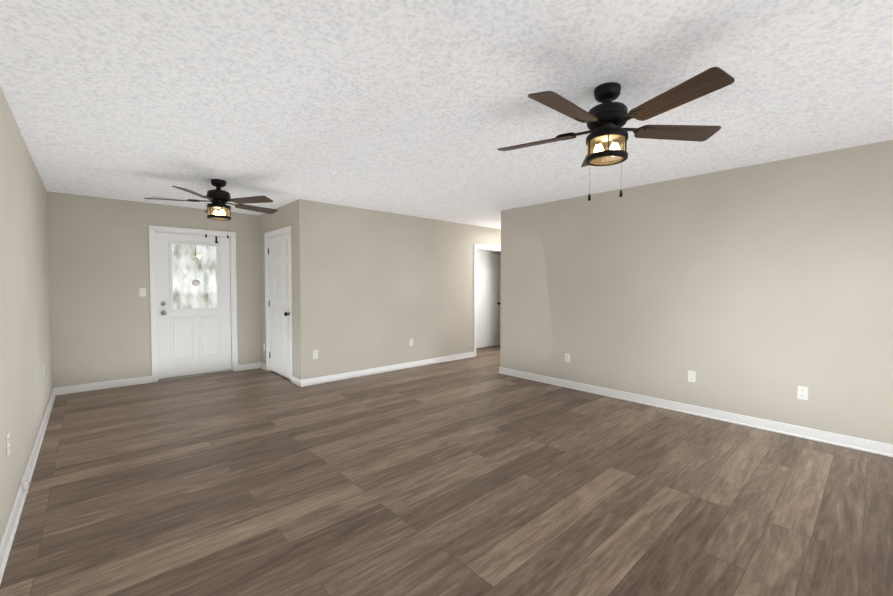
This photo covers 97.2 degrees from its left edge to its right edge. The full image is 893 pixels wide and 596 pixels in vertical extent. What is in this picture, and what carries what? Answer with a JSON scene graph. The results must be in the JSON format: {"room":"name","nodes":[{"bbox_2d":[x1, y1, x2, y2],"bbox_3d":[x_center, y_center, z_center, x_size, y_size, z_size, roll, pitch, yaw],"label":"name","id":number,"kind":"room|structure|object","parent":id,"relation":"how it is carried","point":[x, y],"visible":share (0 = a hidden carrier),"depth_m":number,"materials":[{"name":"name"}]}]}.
{"room":"empty living room","nodes":[
{"label":"empty living room","id":0,"kind":"room"},
{"bbox_2d":[0,86,52,539],"bbox_3d":[-1.598,0.067,1.165,0.120,2.440,9.710,-2,2,-42],"label":"wall","id":1,"kind":"structure","parent":0,"point":[26,387],"depth_m":2.65,"materials":[{"name":"paint"}]},
{"bbox_2d":[6,432,9,456],"bbox_3d":[-2.361,0.787,2.123,0.009,0.115,0.070,-2,2,-42],"label":"electrical outlet","id":2,"kind":"object","parent":1,"relation":"attached to","point":[8,443],"visible":1,"depth_m":2.11,"materials":[{"name":"white plastic"}]},
{"bbox_2d":[23,479,31,493],"bbox_3d":[-2.622,1.182,2.466,0.036,0.080,0.056,-2,2,-42],"label":"door stop","id":3,"kind":"object","parent":1,"relation":"attached to","point":[26,482],"visible":0.96,"depth_m":2.45,"materials":[{"name":"white plastic"}]},
{"bbox_2d":[0,388,55,584],"bbox_3d":[-1.544,1.237,1.251,0.026,0.095,9.470,-2,2,-42],"label":"baseboard","id":4,"kind":"structure","parent":1,"relation":"attached to","point":[8,536],"depth_m":2.35,"materials":[{"name":"white wood"}]},
{"bbox_2d":[47,192,261,387],"bbox_3d":[-3.855,-0.072,5.592,2.500,2.440,0.120,-2,2,-42],"label":"wall","id":5,"kind":"structure","parent":0,"point":[99,269],"depth_m":5.09,"materials":[{"name":"paint"}]},
{"bbox_2d":[54,376,151,394],"bbox_3d":[-4.375,1.118,5.057,0.960,0.095,0.026,-2,2,-42],"label":"baseboard","id":6,"kind":"structure","parent":5,"relation":"attached to","point":[63,390],"depth_m":5.03,"materials":[{"name":"white wood"}]},
{"bbox_2d":[139,288,145,296],"bbox_3d":[-4.081,-0.077,5.291,0.070,0.115,0.020,-2,2,-42],"label":"light switch","id":7,"kind":"object","parent":5,"relation":"attached to","point":[142,292],"visible":1,"depth_m":5.29,"materials":[{"name":"white plastic"}]},
{"bbox_2d":[148,225,237,382],"bbox_3d":[-3.668,0.073,5.755,1.070,2.140,0.137,-2,2,-42],"label":"door frame","id":8,"kind":"structure","parent":5,"relation":"attached to","point":[153,301],"depth_m":5.59,"materials":[{"name":"white wood"}]},
{"bbox_2d":[155,232,231,378],"bbox_3d":[-3.642,0.099,5.728,0.914,2.034,0.120,-2,2,-42],"label":"entry door","id":9,"kind":"structure","parent":5,"relation":"in","point":[193,304],"depth_m":5.72,"materials":[{"name":"white wood"}]},
{"bbox_2d":[238,362,260,370],"bbox_3d":[-3.099,1.082,6.217,0.350,0.095,0.026,-2,2,-42],"label":"baseboard","id":10,"kind":"structure","parent":5,"relation":"attached to","point":[243,367],"depth_m":6.21,"materials":[{"name":"white wood"}]},
{"bbox_2d":[259,199,309,379],"bbox_3d":[-2.396,-0.077,5.756,0.120,2.440,1.600,-2,2,-42],"label":"wall","id":11,"kind":"structure","parent":0,"point":[299,222],"depth_m":5.21,"materials":[{"name":"paint"}]},
{"bbox_2d":[260,362,265,370],"bbox_3d":[-2.895,1.081,6.234,0.026,0.095,0.275,-2,2,-42],"label":"baseboard","id":12,"kind":"structure","parent":11,"relation":"attached to","point":[263,366],"depth_m":6.23,"materials":[{"name":"white wood"}]},
{"bbox_2d":[264,226,292,382],"bbox_3d":[-2.402,0.078,5.755,0.137,2.130,1.050,-2,2,-42],"label":"door frame","id":13,"kind":"structure","parent":11,"relation":"attached to","point":[277,232],"depth_m":5.96,"materials":[{"name":"white wood"}]},
{"bbox_2d":[268,233,289,378],"bbox_3d":[-2.446,0.112,5.727,0.111,2.040,0.910,-2,2,-42],"label":"closet door","id":14,"kind":"structure","parent":11,"relation":"in","point":[279,304],"depth_m":5.74,"materials":[{"name":"white wood"}]},
{"bbox_2d":[292,376,300,386],"bbox_3d":[-2.004,1.112,5.254,0.026,0.095,0.275,-2,2,-42],"label":"baseboard","id":15,"kind":"structure","parent":11,"relation":"attached to","point":[295,381],"depth_m":5.25,"materials":[{"name":"white wood"}]},
{"bbox_2d":[308,201,500,377],"bbox_3d":[-0.322,-0.105,6.641,4.140,2.440,0.120,-2,2,-42],"label":"wall","id":16,"kind":"structure","parent":0,"point":[385,288],"depth_m":6.02,"materials":[{"name":"paint"}]},
{"bbox_2d":[313,350,317,358],"bbox_3d":[-1.754,0.758,5.278,0.070,0.115,0.009,-2,2,-42],"label":"outlet","id":17,"kind":"object","parent":16,"relation":"attached to","point":[315,354],"visible":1,"depth_m":5.27,"materials":[{"name":"white plastic"}]},
{"bbox_2d":[300,352,474,386],"bbox_3d":[-0.694,1.081,6.241,3.269,0.095,0.026,-2,2,-42],"label":"baseboard","id":18,"kind":"structure","parent":16,"relation":"attached to","point":[341,376],"depth_m":5.95,"materials":[{"name":"white wood"}]},
{"bbox_2d":[0,345,892,595],"bbox_3d":[1.071,1.248,4.036,7.880,0.100,10.310,-2,2,-42],"label":"floor","id":19,"kind":"structure","parent":0,"point":[478,474],"depth_m":2.47,"materials":[{"name":"plastic"}]},
{"bbox_2d":[0,0,892,228],"bbox_3d":[1.071,-1.291,3.957,7.880,0.100,10.310,-2,2,-42],"label":"ceiling","id":20,"kind":"structure","parent":0,"point":[423,108],"depth_m":2.27,"materials":[{"name":"white paint"}]},
{"bbox_2d":[151,196,182,201],"bbox_3d":[-3.581,-1.268,5.046,0.320,0.015,0.140,-2,2,-42],"label":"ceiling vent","id":21,"kind":"object","parent":20,"relation":"in","point":[165,198],"visible":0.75,"depth_m":4.99,"materials":[{"name":"white metal"}]},
{"bbox_2d":[144,179,277,237],"bbox_3d":[-2.438,-0.946,4.234,1.264,0.607,1.237,-2,2,-42],"label":"ceiling fan","id":22,"kind":"object","parent":20,"relation":"hanging from","point":[218,197],"visible":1,"depth_m":4.13,"materials":[{"name":"brown metal"}]},
{"bbox_2d":[497,67,734,200],"bbox_3d":[0.877,-0.883,2.215,1.215,0.607,1.269,-2,2,-42],"label":"ceiling fan","id":23,"kind":"object","parent":20,"relation":"hanging from","point":[606,120],"visible":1,"depth_m":2.15,"materials":[{"name":"brown wood"}]},
{"bbox_2d":[500,140,892,444],"bbox_3d":[3.086,-0.006,3.505,0.120,2.440,6.630,-2,2,-42],"label":"wall","id":24,"kind":"structure","parent":0,"point":[763,291],"depth_m":3.81,"materials":[{"name":"paint"}]},
{"bbox_2d":[565,353,569,361],"bbox_3d":[1.569,0.774,5.103,0.009,0.115,0.070,-2,2,-42],"label":"electrical outlet","id":25,"kind":"object","parent":24,"relation":"attached to","point":[567,357],"visible":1,"depth_m":5.10,"materials":[{"name":"white plastic"}]},
{"bbox_2d":[688,370,695,381],"bbox_3d":[2.524,0.807,4.053,0.009,0.115,0.070,-2,2,-42],"label":"electrical outlet","id":26,"kind":"object","parent":24,"relation":"attached to","point":[691,376],"visible":1,"depth_m":4.05,"materials":[{"name":"white plastic"}]},
{"bbox_2d":[499,367,892,456],"bbox_3d":[3.028,1.167,3.497,0.026,0.095,6.644,-2,2,-42],"label":"baseboard","id":27,"kind":"structure","parent":24,"relation":"attached to","point":[870,446],"depth_m":3.83,"materials":[{"name":"white wood"}]},
{"bbox_2d":[797,386,807,399],"bbox_3d":[3.096,0.827,3.424,0.009,0.115,0.070,-2,2,-42],"label":"electrical outlet","id":28,"kind":"object","parent":24,"relation":"attached to","point":[802,392],"visible":1,"depth_m":3.42,"materials":[{"name":"white plastic"}]},
{"bbox_3d":[0.869,-1.181,8.435,0.840,0.400,0.120,-2,2,-42],"label":"wall","id":29,"kind":"structure","parent":0,"visible":0},
{"bbox_2d":[474,244,500,355],"bbox_3d":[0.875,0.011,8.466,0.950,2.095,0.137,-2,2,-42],"label":"door frame","id":30,"kind":"structure","parent":29,"relation":"attached to","point":[488,251],"depth_m":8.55,"materials":[{"name":"white wood"}]},
{"bbox_2d":[476,252,500,347],"bbox_3d":[0.910,0.045,8.429,0.794,2.005,0.111,-2,2,-42],"label":"hall door","id":31,"kind":"structure","parent":29,"relation":"in","point":[488,306],"depth_m":8.44,"materials":[{"name":"white wood"}]}
]}

